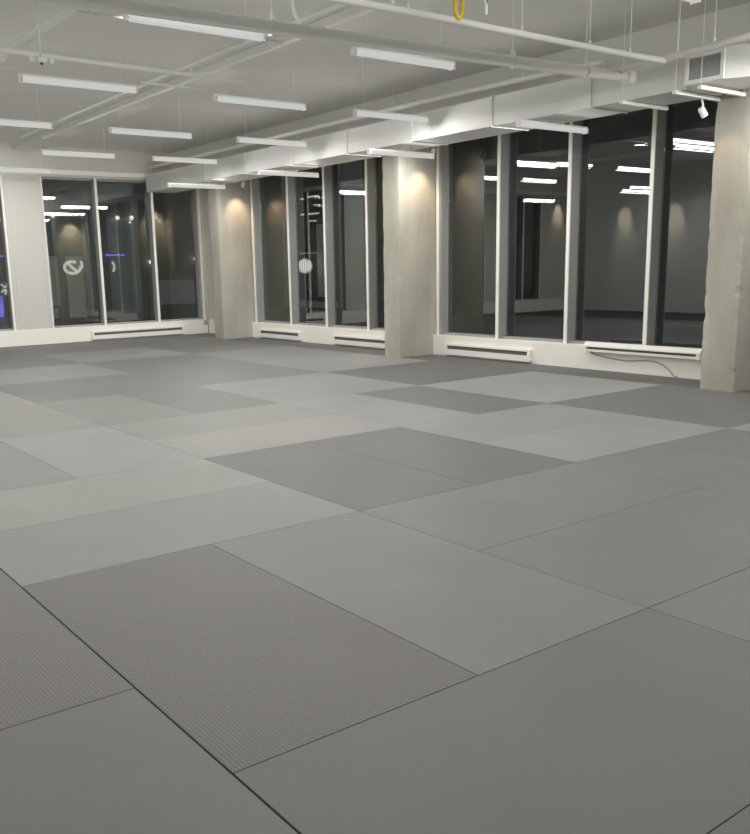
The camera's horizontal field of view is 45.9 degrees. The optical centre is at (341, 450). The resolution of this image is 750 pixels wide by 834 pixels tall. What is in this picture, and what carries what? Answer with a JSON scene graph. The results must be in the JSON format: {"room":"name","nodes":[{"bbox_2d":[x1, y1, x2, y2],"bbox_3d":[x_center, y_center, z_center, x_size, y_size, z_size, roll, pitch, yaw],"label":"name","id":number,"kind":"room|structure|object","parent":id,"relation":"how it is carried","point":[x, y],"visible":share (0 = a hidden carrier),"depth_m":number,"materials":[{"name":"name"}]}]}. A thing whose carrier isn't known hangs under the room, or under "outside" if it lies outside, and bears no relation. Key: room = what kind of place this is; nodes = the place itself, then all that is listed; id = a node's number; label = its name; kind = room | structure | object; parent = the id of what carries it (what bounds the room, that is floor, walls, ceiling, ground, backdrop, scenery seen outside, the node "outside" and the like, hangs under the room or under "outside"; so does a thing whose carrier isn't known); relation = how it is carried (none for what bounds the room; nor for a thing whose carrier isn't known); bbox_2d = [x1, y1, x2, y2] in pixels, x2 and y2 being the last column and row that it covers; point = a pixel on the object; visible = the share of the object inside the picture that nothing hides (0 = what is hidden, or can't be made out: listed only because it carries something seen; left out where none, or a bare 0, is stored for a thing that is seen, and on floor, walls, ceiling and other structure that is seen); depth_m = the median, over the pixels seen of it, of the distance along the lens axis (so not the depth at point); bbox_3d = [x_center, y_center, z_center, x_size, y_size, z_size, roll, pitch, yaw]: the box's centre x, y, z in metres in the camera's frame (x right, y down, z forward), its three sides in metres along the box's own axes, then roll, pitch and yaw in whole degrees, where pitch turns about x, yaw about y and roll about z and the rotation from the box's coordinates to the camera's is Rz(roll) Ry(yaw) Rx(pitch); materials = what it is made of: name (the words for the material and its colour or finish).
{"room":"exercise studio","nodes":[
{"label":"exercise studio","id":0,"kind":"room"},
{"bbox_2d":[0,143,207,329],"bbox_3d":[-7.990,-4.040,16.923,12.800,3.633,0.330,-10,14,-35],"label":"wall","id":1,"kind":"structure","parent":0,"point":[23,189],"depth_m":18.02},
{"bbox_2d":[0,175,16,330],"bbox_3d":[-8.434,-3.662,16.602,4.270,3.043,0.224,-10,14,-35],"label":"window","id":2,"kind":"structure","parent":1,"relation":"in","point":[7,310],"depth_m":17.90,"materials":[{"name":"clear glass"}]},
{"bbox_2d":[0,169,148,178],"bbox_3d":[-7.999,-5.280,16.421,12.550,0.100,0.079,-10,14,-35],"label":"trim","id":3,"kind":"structure","parent":1,"relation":"attached to","point":[54,171],"depth_m":18.39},
{"bbox_2d":[0,319,207,346],"bbox_3d":[-8.144,-2.050,17.174,12.290,0.357,0.350,-10,14,-35],"label":"baseboard","id":4,"kind":"structure","parent":1,"relation":"attached to","point":[10,338],"depth_m":18.76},
{"bbox_2d":[40,176,205,327],"bbox_3d":[-4.677,-4.309,19.300,3.570,3.043,0.224,-10,14,-35],"label":"window","id":5,"kind":"structure","parent":1,"relation":"in","point":[119,251],"depth_m":19.28,"materials":[{"name":"clear glass"}]},
{"bbox_2d":[91,326,184,339],"bbox_3d":[-4.462,-2.609,19.563,2.170,0.172,0.070,-10,14,-35],"label":"baseboard heater","id":6,"kind":"object","parent":1,"relation":"attached to","point":[124,333],"visible":1,"depth_m":19.51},
{"bbox_2d":[201,188,213,318],"bbox_3d":[3.432,-3.255,11.867,0.440,3.633,22.500,-10,14,-35],"label":"wall","id":7,"kind":"structure","parent":0,"point":[208,259],"depth_m":20.20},
{"bbox_2d":[259,329,301,339],"bbox_3d":[-1.260,-2.374,18.100,0.070,0.162,1.540,-10,14,-35],"label":"baseboard heater","id":8,"kind":"object","parent":7,"relation":"attached to","point":[291,335],"visible":1,"depth_m":18.04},
{"bbox_2d":[250,156,384,329],"bbox_3d":[-0.355,-3.894,16.820,0.234,3.043,4.820,-10,14,-35],"label":"window","id":9,"kind":"structure","parent":7,"relation":"in","point":[318,243],"depth_m":16.89,"materials":[{"name":"clear glass"}]},
{"bbox_2d":[332,335,384,347],"bbox_3d":[0.523,-1.922,15.724,0.070,0.162,2.250,-10,14,-35],"label":"baseboard heater","id":10,"kind":"object","parent":7,"relation":"attached to","point":[336,339],"visible":0.58,"depth_m":15.96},
{"bbox_2d":[208,319,700,379],"bbox_3d":[3.601,-1.255,12.033,0.430,0.357,21.960,-10,14,-35],"label":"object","id":11,"kind":"structure","parent":7,"relation":"attached to","point":[572,355],"depth_m":12.57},
{"bbox_2d":[170,2,749,169],"bbox_3d":[3.066,-4.674,10.988,0.760,0.479,21.970,-10,14,-35],"label":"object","id":12,"kind":"structure","parent":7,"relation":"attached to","point":[732,21],"depth_m":11.47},
{"bbox_2d":[444,343,531,361],"bbox_3d":[2.206,-1.501,13.481,0.070,0.172,1.780,-10,14,-35],"label":"baseboard heater","id":13,"kind":"object","parent":7,"relation":"attached to","point":[514,354],"visible":1,"depth_m":13.40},
{"bbox_2d":[436,99,717,347],"bbox_3d":[3.138,-3.009,12.167,0.234,3.043,5.170,-10,14,-35],"label":"window","id":14,"kind":"structure","parent":7,"relation":"in","point":[602,234],"depth_m":12.05,"materials":[{"name":"clear glass"}]},
{"bbox_2d":[583,341,701,359],"bbox_3d":[3.809,-1.280,11.274,0.102,0.132,1.720,-10,14,-35],"label":"baseboard heater","id":15,"kind":"object","parent":7,"relation":"attached to","point":[619,348],"visible":0.86,"depth_m":11.19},
{"bbox_2d":[0,0,749,153],"bbox_3d":[-1.538,-4.269,7.880,13.000,0.200,22.600,-10,14,-35],"label":"ceiling","id":16,"kind":"structure","parent":0,"point":[326,77],"depth_m":10.79,"materials":[{"name":"paint"}]},
{"bbox_2d":[0,87,52,129],"bbox_3d":[-4.248,-4.417,11.066,1.220,0.683,0.078,-10,14,-35],"label":"strip light","id":17,"kind":"object","parent":16,"relation":"hanging from","point":[3,122],"visible":1,"depth_m":11.27,"materials":[{"name":"grey"}]},
{"bbox_2d":[0,120,50,128],"bbox_3d":[-4.241,-4.113,11.129,1.170,0.056,0.072,-10,14,-35],"label":"diffuser","id":18,"kind":"object","parent":17,"relation":"attached to","point":[17,123],"depth_m":11.26,"materials":[{"name":"grey"}]},
{"bbox_2d":[0,5,80,62],"bbox_3d":[-4.186,-4.379,10.045,0.121,0.346,12.000,-10,14,-35],"label":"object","id":19,"kind":"object","parent":16,"relation":"hanging from","point":[65,11],"visible":0.73,"depth_m":8.12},
{"bbox_2d":[40,111,114,158],"bbox_3d":[-4.247,-5.074,14.231,1.220,0.683,0.078,-10,14,-35],"label":"strip light","id":20,"kind":"object","parent":16,"relation":"hanging from","point":[42,151],"visible":0.98,"depth_m":14.25,"materials":[{"name":"grey"}]},
{"bbox_2d":[43,151,113,158],"bbox_3d":[-4.240,-4.771,14.294,1.170,0.056,0.072,-10,14,-35],"label":"diffuser","id":21,"kind":"object","parent":20,"relation":"attached to","point":[55,153],"depth_m":14.27,"materials":[{"name":"grey"}]},
{"bbox_2d":[18,9,137,94],"bbox_3d":[-2.650,-4.005,8.904,1.220,0.683,0.078,-10,14,-35],"label":"strip light","id":22,"kind":"object","parent":16,"relation":"hanging from","point":[23,77],"visible":1,"depth_m":8.92,"materials":[{"name":"grey"}]},
{"bbox_2d":[23,75,135,93],"bbox_3d":[-2.643,-3.701,8.967,1.170,0.056,0.072,-10,14,-35],"label":"diffuser","id":23,"kind":"object","parent":22,"relation":"attached to","point":[36,79],"depth_m":8.93,"materials":[{"name":"grey"}]},
{"bbox_2d":[0,40,247,84],"bbox_3d":[-2.824,-4.163,9.006,4.404,0.407,0.097,-10,15,-37],"label":"pipe","id":24,"kind":"object","parent":16,"relation":"hanging from","point":[190,74],"visible":1,"depth_m":9.41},
{"bbox_2d":[20,3,344,137],"bbox_3d":[-2.582,-4.534,11.093,0.076,0.040,9.200,-10,14,-36],"label":"conduit","id":25,"kind":"object","parent":24,"relation":"attached to","point":[337,5],"visible":0.82,"depth_m":9.76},
{"bbox_2d":[109,82,191,139],"bbox_3d":[-2.639,-4.694,12.221,1.220,0.683,0.078,-10,14,-35],"label":"strip light","id":26,"kind":"object","parent":16,"relation":"hanging from","point":[115,130],"visible":0.99,"depth_m":12.24,"materials":[{"name":"grey"}]},
{"bbox_2d":[112,129,190,138],"bbox_3d":[-2.632,-4.391,12.284,1.170,0.056,0.072,-10,14,-35],"label":"diffuser","id":27,"kind":"object","parent":26,"relation":"attached to","point":[143,132],"depth_m":12.27,"materials":[{"name":"grey"}]},
{"bbox_2d":[152,123,216,164],"bbox_3d":[-2.718,-5.338,15.328,1.220,0.683,0.078,-10,14,-35],"label":"strip light","id":28,"kind":"object","parent":16,"relation":"hanging from","point":[154,158],"visible":1,"depth_m":15.35,"materials":[{"name":"grey"}]},
{"bbox_2d":[155,157,215,163],"bbox_3d":[-2.711,-5.034,15.391,1.170,0.056,0.072,-10,14,-35],"label":"diffuser","id":29,"kind":"object","parent":28,"relation":"attached to","point":[166,159],"depth_m":15.37,"materials":[{"name":"grey"}]},
{"bbox_2d":[122,0,265,42],"bbox_3d":[-1.137,-3.622,6.888,1.220,0.683,0.078,-10,14,-35],"label":"strip light","id":30,"kind":"object","parent":16,"relation":"hanging from","point":[260,37],"visible":0.66,"depth_m":6.92,"materials":[{"name":"grey"}]},
{"bbox_2d":[127,15,262,40],"bbox_3d":[-1.130,-3.318,6.951,1.170,0.056,0.072,-10,14,-35],"label":"diffuser","id":31,"kind":"object","parent":30,"relation":"attached to","point":[227,32],"depth_m":6.92,"materials":[{"name":"grey"}]},
{"bbox_2d":[42,0,394,138],"bbox_3d":[-2.290,-4.585,11.303,0.040,0.040,9.200,-10,14,-35],"label":"conduit","id":32,"kind":"object","parent":16,"relation":"hanging from","point":[361,13],"visible":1,"depth_m":9.94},
{"bbox_2d":[15,0,442,150],"bbox_3d":[-1.706,-4.841,11.440,0.360,0.120,15.400,-10,14,-35],"label":"ceiling beam","id":33,"kind":"structure","parent":16,"relation":"attached to","point":[377,17],"depth_m":10.91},
{"bbox_2d":[213,42,306,110],"bbox_3d":[-0.928,-4.302,10.140,1.220,0.683,0.078,-10,14,-35],"label":"strip light","id":34,"kind":"object","parent":16,"relation":"hanging from","point":[226,98],"visible":0.96,"depth_m":10.15,"materials":[{"name":"grey"}]},
{"bbox_2d":[218,96,304,109],"bbox_3d":[-0.921,-3.998,10.203,1.170,0.056,0.072,-10,14,-35],"label":"diffuser","id":35,"kind":"object","parent":34,"relation":"attached to","point":[226,99],"depth_m":10.17,"materials":[{"name":"grey"}]},
{"bbox_2d":[236,95,306,147],"bbox_3d":[-1.054,-4.968,13.359,1.220,0.683,0.078,-10,14,-35],"label":"strip light","id":36,"kind":"object","parent":16,"relation":"hanging from","point":[238,139],"visible":1,"depth_m":13.38,"materials":[{"name":"grey"}]},
{"bbox_2d":[239,138,304,146],"bbox_3d":[-1.048,-4.664,13.422,1.170,0.056,0.072,-10,14,-35],"label":"diffuser","id":37,"kind":"object","parent":36,"relation":"attached to","point":[241,140],"depth_m":13.40,"materials":[{"name":"grey"}]},
{"bbox_2d":[148,55,603,169],"bbox_3d":[-0.647,-5.364,14.471,0.192,0.377,11.706,-10,15,-36],"label":"pipe","id":38,"kind":"object","parent":16,"relation":"hanging from","point":[524,78],"visible":0.88,"depth_m":12.28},
{"bbox_2d":[352,70,428,122],"bbox_3d":[0.640,-4.572,11.266,1.220,0.683,0.078,-10,14,-35],"label":"strip light","id":39,"kind":"object","parent":16,"relation":"hanging from","point":[356,112],"visible":1,"depth_m":11.26,"materials":[{"name":"grey"}]},
{"bbox_2d":[357,111,427,122],"bbox_3d":[0.647,-4.268,11.329,1.170,0.056,0.072,-10,14,-35],"label":"diffuser","id":40,"kind":"object","parent":39,"relation":"attached to","point":[375,114],"depth_m":11.31,"materials":[{"name":"grey"}]},
{"bbox_2d":[32,0,749,83],"bbox_3d":[1.258,-3.443,5.844,6.922,0.716,4.213,-10,14,-35],"label":"pipe","id":41,"kind":"object","parent":16,"relation":"hanging from","point":[626,75],"visible":1,"depth_m":7.36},
{"bbox_2d":[351,10,455,70],"bbox_3d":[0.585,-3.918,8.124,1.220,0.683,0.078,-10,14,-35],"label":"strip light","id":42,"kind":"object","parent":16,"relation":"hanging from","point":[414,59],"visible":0.97,"depth_m":8.13,"materials":[{"name":"grey"}]},
{"bbox_2d":[355,48,453,69],"bbox_3d":[0.592,-3.614,8.187,1.170,0.056,0.072,-10,14,-35],"label":"diffuser","id":43,"kind":"object","parent":42,"relation":"attached to","point":[414,59],"depth_m":8.15,"materials":[{"name":"grey"}]},
{"bbox_2d":[619,13,668,110],"bbox_3d":[3.282,-4.163,9.520,0.820,0.894,0.044,-10,14,-35],"label":"strip light","id":44,"kind":"object","parent":16,"relation":"hanging from","point":[621,102],"visible":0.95,"depth_m":9.51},
{"bbox_2d":[146,44,749,192],"bbox_3d":[0.652,-4.605,13.065,0.725,0.374,15.500,-10,14,-35],"label":"air duct","id":45,"kind":"object","parent":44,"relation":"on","point":[580,98],"visible":0.83,"depth_m":11.06,"materials":[{"name":"metal"}]},
{"bbox_2d":[257,169,318,177],"bbox_3d":[-0.898,-4.745,15.100,1.220,0.132,0.078,-10,14,-35],"label":"strip light","id":46,"kind":"object","parent":45,"relation":"hanging from","point":[259,172],"visible":1,"depth_m":15.06,"materials":[{"name":"grey"}]},
{"bbox_2d":[367,147,434,158],"bbox_3d":[0.870,-4.296,12.744,1.220,0.132,0.078,-10,14,-35],"label":"strip light","id":47,"kind":"object","parent":45,"relation":"hanging from","point":[372,151],"visible":1,"depth_m":12.70,"materials":[{"name":"grey"}]},
{"bbox_2d":[371,150,433,158],"bbox_3d":[0.871,-4.262,12.751,1.170,0.056,0.072,-10,14,-35],"label":"diffuser","id":48,"kind":"object","parent":47,"relation":"attached to","point":[400,153],"depth_m":12.74,"materials":[{"name":"grey"}]},
{"bbox_2d":[516,118,588,133],"bbox_3d":[2.526,-3.876,10.538,1.220,0.132,0.078,-10,14,-35],"label":"strip light","id":49,"kind":"object","parent":45,"relation":"hanging from","point":[546,125],"visible":1,"depth_m":10.49,"materials":[{"name":"grey"}]},
{"bbox_2d":[688,53,720,79],"bbox_3d":[3.547,-3.742,8.636,0.014,0.198,0.340,-10,14,-35],"label":"grille","id":50,"kind":"object","parent":45,"relation":"attached to","point":[711,63],"depth_m":8.63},
{"bbox_2d":[698,0,745,96],"bbox_3d":[3.822,-4.026,8.801,0.820,0.894,0.044,-10,14,-35],"label":"strip light","id":51,"kind":"object","parent":16,"relation":"hanging from","point":[700,87],"visible":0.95,"depth_m":8.79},
{"bbox_2d":[587,349,695,358],"bbox_3d":[3.816,-1.234,11.287,0.088,0.030,1.660,-10,14,-35],"label":"grille","id":52,"kind":"object","parent":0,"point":[619,351],"depth_m":11.14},
{"bbox_3d":[-1.443,-0.163,8.733,13.000,0.210,22.600,-10,14,-35],"label":"floor","id":53,"kind":"structure","parent":0,"visible":0},
{"bbox_2d":[0,368,62,384],"bbox_3d":[-4.832,-1.041,12.725,0.997,0.040,1.997,-10,14,-35],"label":"tile","id":54,"kind":"object","parent":53,"relation":"on","point":[8,376],"visible":0.77,"depth_m":12.57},
{"bbox_2d":[0,403,66,420],"bbox_3d":[-3.962,-0.307,9.091,1.997,0.040,0.997,-10,14,-35],"label":"tile","id":55,"kind":"object","parent":53,"relation":"on","point":[14,412],"visible":0.76,"depth_m":9.42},
{"bbox_2d":[0,441,75,490],"bbox_3d":[-2.880,0.139,6.826,0.997,0.040,1.997,-10,14,-35],"label":"tile","id":56,"kind":"object","parent":53,"relation":"on","point":[18,469],"visible":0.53,"depth_m":6.57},
{"bbox_2d":[0,359,77,369],"bbox_3d":[-5.321,-1.336,14.199,1.997,0.040,0.997,-10,14,-35],"label":"tile","id":57,"kind":"object","parent":53,"relation":"on","point":[4,366],"visible":0.75,"depth_m":14.40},
{"bbox_2d":[0,413,103,438],"bbox_3d":[-3.368,-0.156,8.300,1.997,0.040,0.997,-10,14,-35],"label":"tile","id":58,"kind":"object","parent":53,"relation":"on","point":[60,422],"visible":0.76,"depth_m":8.57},
{"bbox_2d":[9,342,121,351],"bbox_3d":[-5.492,-2.065,17.726,1.997,0.040,0.997,-10,14,-35],"label":"tile","id":59,"kind":"object","parent":53,"relation":"on","point":[38,348],"visible":0.62,"depth_m":17.68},
{"bbox_2d":[0,570,133,729],"bbox_3d":[-1.724,0.776,3.629,0.997,0.040,1.997,-10,14,-35],"label":"tile","id":60,"kind":"object","parent":53,"relation":"on","point":[45,669],"visible":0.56,"depth_m":3.30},
{"bbox_2d":[19,363,127,379],"bbox_3d":[-4.028,-1.180,13.302,0.997,0.040,1.997,-10,14,-35],"label":"tile","id":61,"kind":"object","parent":53,"relation":"on","point":[79,370],"visible":0.64,"depth_m":13.22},
{"bbox_2d":[0,373,157,393],"bbox_3d":[-3.540,-0.885,11.828,1.997,0.040,0.997,-10,14,-35],"label":"tile","id":62,"kind":"object","parent":53,"relation":"on","point":[130,377],"visible":0.68,"depth_m":11.78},
{"bbox_2d":[27,344,140,354],"bbox_3d":[-4.899,-1.914,16.936,1.997,0.040,0.997,-10,14,-35],"label":"tile","id":63,"kind":"object","parent":53,"relation":"on","point":[123,346],"visible":0.62,"depth_m":16.89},
{"bbox_2d":[43,351,136,362],"bbox_3d":[-4.410,-1.619,15.461,0.997,0.040,1.997,-10,14,-35],"label":"tile","id":64,"kind":"object","parent":53,"relation":"on","point":[91,356],"visible":0.63,"depth_m":15.39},
{"bbox_2d":[0,426,201,478],"bbox_3d":[-2.076,0.000,7.403,0.997,0.040,1.997,-10,14,-35],"label":"tile","id":65,"kind":"object","parent":53,"relation":"on","point":[100,450],"visible":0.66,"depth_m":7.26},
{"bbox_2d":[12,379,192,402],"bbox_3d":[-2.946,-0.734,11.037,1.997,0.040,0.997,-10,14,-35],"label":"tile","id":66,"kind":"object","parent":53,"relation":"on","point":[160,384],"visible":0.62,"depth_m":10.97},
{"bbox_2d":[38,394,196,425],"bbox_3d":[-2.458,-0.439,9.562,0.997,0.040,1.997,-10,14,-35],"label":"tile","id":67,"kind":"object","parent":53,"relation":"on","point":[119,408],"visible":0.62,"depth_m":9.45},
{"bbox_2d":[0,459,269,531],"bbox_3d":[-1.588,0.295,5.929,1.997,0.040,0.997,-10,14,-35],"label":"tile","id":68,"kind":"object","parent":53,"relation":"on","point":[22,507],"visible":0.75,"depth_m":5.93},
{"bbox_2d":[97,347,189,357],"bbox_3d":[-3.606,-1.758,16.039,0.997,0.040,1.997,-10,14,-35],"label":"tile","id":69,"kind":"object","parent":53,"relation":"on","point":[143,352],"visible":0.64,"depth_m":15.95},
{"bbox_2d":[0,689,297,833],"bbox_3d":[-0.537,1.077,2.048,0.997,0.040,1.997,-10,14,-35],"label":"tile","id":70,"kind":"object","parent":53,"relation":"on","point":[114,764],"visible":1,"depth_m":2.55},
{"bbox_2d":[108,339,189,346],"bbox_3d":[-3.989,-2.197,18.197,0.997,0.040,1.997,-10,14,-35],"label":"tile","id":71,"kind":"object","parent":53,"relation":"on","point":[139,342],"visible":0.62,"depth_m":18.12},
{"bbox_2d":[83,354,217,367],"bbox_3d":[-3.118,-1.463,14.564,1.997,0.040,0.997,-10,14,-35],"label":"tile","id":72,"kind":"object","parent":53,"relation":"on","point":[163,359],"visible":0.64,"depth_m":14.52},
{"bbox_2d":[108,358,246,372],"bbox_3d":[-2.524,-1.312,13.773,1.997,0.040,0.997,-10,14,-35],"label":"tile","id":73,"kind":"object","parent":53,"relation":"on","point":[213,361],"visible":0.62,"depth_m":13.72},
{"bbox_2d":[0,481,356,587],"bbox_3d":[-0.994,0.446,5.138,1.997,0.040,0.997,-10,14,-35],"label":"tile","id":74,"kind":"object","parent":53,"relation":"on","point":[35,554],"visible":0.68,"depth_m":5.03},
{"bbox_2d":[151,336,232,343],"bbox_3d":[-3.184,-2.336,18.775,0.997,0.040,1.997,-10,14,-35],"label":"tile","id":75,"kind":"object","parent":53,"relation":"on","point":[184,339],"visible":0.64,"depth_m":18.70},
{"bbox_2d":[133,367,260,385],"bbox_3d":[-2.036,-1.018,12.299,0.997,0.040,1.997,-10,14,-35],"label":"tile","id":76,"kind":"object","parent":53,"relation":"on","point":[193,376],"visible":0.62,"depth_m":12.21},
{"bbox_2d":[122,386,277,413],"bbox_3d":[-1.654,-0.578,10.140,0.997,0.040,1.997,-10,14,-35],"label":"tile","id":77,"kind":"object","parent":53,"relation":"on","point":[195,399],"visible":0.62,"depth_m":10.04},
{"bbox_2d":[147,340,255,349],"bbox_3d":[-2.696,-2.041,17.300,1.997,0.040,0.997,-10,14,-35],"label":"tile","id":78,"kind":"object","parent":53,"relation":"on","point":[234,342],"visible":0.64,"depth_m":17.25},
{"bbox_2d":[105,403,331,439],"bbox_3d":[-1.166,-0.283,8.665,1.997,0.040,0.997,-10,14,-35],"label":"tile","id":79,"kind":"object","parent":53,"relation":"on","point":[153,429],"visible":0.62,"depth_m":8.59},
{"bbox_2d":[168,343,284,353],"bbox_3d":[-2.102,-1.891,16.510,1.997,0.040,0.997,-10,14,-35],"label":"tile","id":80,"kind":"object","parent":53,"relation":"on","point":[255,345],"visible":0.66,"depth_m":16.46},
{"bbox_2d":[208,180,255,338],"bbox_3d":[-2.169,-4.369,18.733,1.152,3.990,0.406,-10,14,-35],"label":"concrete column","id":81,"kind":"structure","parent":53,"relation":"on","point":[230,207],"depth_m":18.53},
{"bbox_2d":[197,350,298,361],"bbox_3d":[-1.614,-1.596,15.035,0.997,0.040,1.997,-10,14,-35],"label":"tile","id":82,"kind":"object","parent":53,"relation":"on","point":[242,355],"visible":0.64,"depth_m":14.95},
{"bbox_2d":[22,544,476,775],"bbox_3d":[-0.506,0.741,3.663,0.997,0.040,1.997,-10,14,-35],"label":"tile","id":83,"kind":"object","parent":53,"relation":"on","point":[253,666],"visible":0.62,"depth_m":3.39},
{"bbox_2d":[194,362,321,378],"bbox_3d":[-1.232,-1.156,12.876,0.997,0.040,1.997,-10,14,-35],"label":"tile","id":84,"kind":"object","parent":53,"relation":"on","point":[251,369],"visible":0.62,"depth_m":12.79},
{"bbox_2d":[149,414,396,458],"bbox_3d":[-0.572,-0.133,7.874,1.997,0.040,0.997,-10,14,-35],"label":"tile","id":85,"kind":"object","parent":53,"relation":"on","point":[262,436],"visible":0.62,"depth_m":7.79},
{"bbox_2d":[198,372,367,393],"bbox_3d":[-0.744,-0.861,11.401,1.997,0.040,0.997,-10,14,-35],"label":"tile","id":86,"kind":"object","parent":53,"relation":"on","point":[238,387],"visible":0.62,"depth_m":11.34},
{"bbox_2d":[244,346,351,356],"bbox_3d":[-0.810,-1.734,15.612,0.997,0.040,1.997,-10,14,-35],"label":"tile","id":87,"kind":"object","parent":53,"relation":"on","point":[284,350],"visible":0.63,"depth_m":15.55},
{"bbox_2d":[266,341,346,348],"bbox_3d":[-0.722,-2.002,16.892,0.692,0.040,1.997,-10,14,-35],"label":"tile","id":88,"kind":"object","parent":53,"relation":"on","point":[286,343],"visible":0.64,"depth_m":16.81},
{"bbox_2d":[254,353,388,366],"bbox_3d":[-0.322,-1.439,14.138,1.997,0.040,0.997,-10,14,-35],"label":"tile","id":89,"kind":"object","parent":53,"relation":"on","point":[344,356],"visible":0.62,"depth_m":14.09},
{"bbox_2d":[238,378,418,402],"bbox_3d":[-0.150,-0.711,10.611,1.997,0.040,0.997,-10,14,-35],"label":"tile","id":90,"kind":"object","parent":53,"relation":"on","point":[291,394],"visible":0.62,"depth_m":10.55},
{"bbox_2d":[203,442,476,510],"bbox_3d":[-0.084,0.162,6.400,0.997,0.040,1.997,-10,14,-35],"label":"tile","id":91,"kind":"object","parent":53,"relation":"on","point":[358,482],"visible":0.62,"depth_m":6.24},
{"bbox_2d":[288,356,427,371],"bbox_3d":[0.272,-1.289,13.347,1.997,0.040,0.997,-10,14,-35],"label":"tile","id":92,"kind":"object","parent":53,"relation":"on","point":[381,361],"visible":0.62,"depth_m":13.29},
{"bbox_2d":[282,394,476,426],"bbox_3d":[0.338,-0.416,9.136,0.997,0.040,1.997,-10,14,-35],"label":"tile","id":93,"kind":"object","parent":53,"relation":"on","point":[379,410],"visible":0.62,"depth_m":9.02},
{"bbox_2d":[326,366,473,384],"bbox_3d":[0.760,-0.994,11.872,0.997,0.040,1.997,-10,14,-35],"label":"tile","id":94,"kind":"object","parent":53,"relation":"on","point":[413,377],"visible":0.64,"depth_m":11.78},
{"bbox_2d":[382,146,435,357],"bbox_3d":[1.237,-3.505,14.195,1.153,3.990,0.406,-10,14,-35],"label":"concrete column","id":95,"kind":"structure","parent":53,"relation":"on","point":[409,183],"depth_m":13.98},
{"bbox_2d":[211,511,646,675],"bbox_3d":[0.298,0.602,4.241,0.997,0.040,1.997,-10,14,-35],"label":"tile","id":96,"kind":"object","parent":53,"relation":"on","point":[481,613],"visible":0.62,"depth_m":4.00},
{"bbox_2d":[309,427,574,483],"bbox_3d":[0.720,0.024,6.977,0.997,0.040,1.997,-10,14,-35],"label":"tile","id":97,"kind":"object","parent":53,"relation":"on","point":[469,461],"visible":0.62,"depth_m":6.83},
{"bbox_2d":[356,385,544,413],"bbox_3d":[1.142,-0.554,9.713,0.997,0.040,1.997,-10,14,-35],"label":"tile","id":98,"kind":"object","parent":53,"relation":"on","point":[468,402],"visible":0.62,"depth_m":9.61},
{"bbox_2d":[401,354,508,365],"bbox_3d":[1.736,-1.379,13.619,0.692,0.040,1.717,-10,14,-35],"label":"tile","id":99,"kind":"object","parent":53,"relation":"on","point":[440,358],"visible":0.64,"depth_m":13.55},
{"bbox_2d":[382,361,528,377],"bbox_3d":[1.564,-1.133,12.450,0.997,0.040,1.997,-10,14,-35],"label":"tile","id":100,"kind":"object","parent":53,"relation":"on","point":[466,370],"visible":0.63,"depth_m":12.36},
{"bbox_2d":[234,608,749,833],"bbox_3d":[0.786,0.897,2.766,1.997,0.040,0.997,-10,14,-35],"label":"tile","id":101,"kind":"object","parent":53,"relation":"on","point":[639,722],"visible":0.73,"depth_m":2.65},
{"bbox_2d":[420,371,590,393],"bbox_3d":[2.052,-0.838,10.975,1.997,0.040,0.997,-10,14,-35],"label":"tile","id":102,"kind":"object","parent":53,"relation":"on","point":[531,378],"visible":0.62,"depth_m":10.92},
{"bbox_2d":[402,403,627,442],"bbox_3d":[1.630,-0.259,8.239,1.997,0.040,0.997,-10,14,-35],"label":"tile","id":103,"kind":"object","parent":53,"relation":"on","point":[489,426],"visible":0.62,"depth_m":8.16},
{"bbox_2d":[360,462,700,550],"bbox_3d":[1.208,0.319,5.502,1.997,0.040,0.997,-10,14,-35],"label":"tile","id":104,"kind":"object","parent":53,"relation":"on","point":[478,517],"visible":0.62,"depth_m":5.39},
{"bbox_2d":[479,362,611,375],"bbox_3d":[2.780,-1.115,12.228,0.692,0.040,1.797,-10,14,-35],"label":"tile","id":105,"kind":"object","parent":53,"relation":"on","point":[507,365],"visible":0.63,"depth_m":12.15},
{"bbox_2d":[479,378,658,402],"bbox_3d":[2.646,-0.687,10.184,1.997,0.040,0.997,-10,14,-35],"label":"tile","id":106,"kind":"object","parent":53,"relation":"on","point":[572,389],"visible":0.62,"depth_m":10.12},
{"bbox_2d":[479,415,726,461],"bbox_3d":[2.224,-0.109,7.448,1.997,0.040,0.997,-10,14,-35],"label":"tile","id":107,"kind":"object","parent":53,"relation":"on","point":[599,438],"visible":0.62,"depth_m":7.36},
{"bbox_2d":[582,371,699,388],"bbox_3d":[3.810,-0.854,10.856,0.692,0.040,1.667,-10,14,-35],"label":"tile","id":108,"kind":"object","parent":53,"relation":"on","point":[641,378],"visible":0.51,"depth_m":10.87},
{"bbox_2d":[549,393,749,427],"bbox_3d":[3.134,-0.392,8.710,0.997,0.040,1.997,-10,14,-35],"label":"tile","id":109,"kind":"object","parent":53,"relation":"on","point":[722,417],"visible":0.68,"depth_m":8.64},
{"bbox_2d":[608,385,749,409],"bbox_3d":[3.938,-0.531,9.287,0.997,0.040,1.997,-10,14,-35],"label":"tile","id":110,"kind":"object","parent":53,"relation":"on","point":[725,399],"visible":0.75,"depth_m":9.48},
{"bbox_2d":[649,568,749,641],"bbox_3d":[2.290,0.764,3.237,0.997,0.040,1.997,-10,14,-35],"label":"tile","id":111,"kind":"object","parent":53,"relation":"on","point":[722,605],"visible":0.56,"depth_m":3.73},
{"bbox_2d":[660,428,749,458],"bbox_3d":[3.516,0.047,6.551,0.997,0.040,1.997,-10,14,-35],"label":"tile","id":112,"kind":"object","parent":53,"relation":"on","point":[730,442],"visible":0.76,"depth_m":7.04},
{"bbox_2d":[700,88,749,391],"bbox_3d":[4.570,-2.660,9.755,1.154,3.990,0.418,-10,14,-35],"label":"concrete column","id":113,"kind":"structure","parent":53,"relation":"on","point":[725,359],"depth_m":9.51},
{"bbox_2d":[709,806,749,833],"bbox_3d":[1.380,1.047,1.975,1.997,0.040,0.997,-10,14,-35],"label":"tile","id":114,"kind":"object","parent":53,"relation":"on","point":[740,823],"visible":1,"depth_m":2.29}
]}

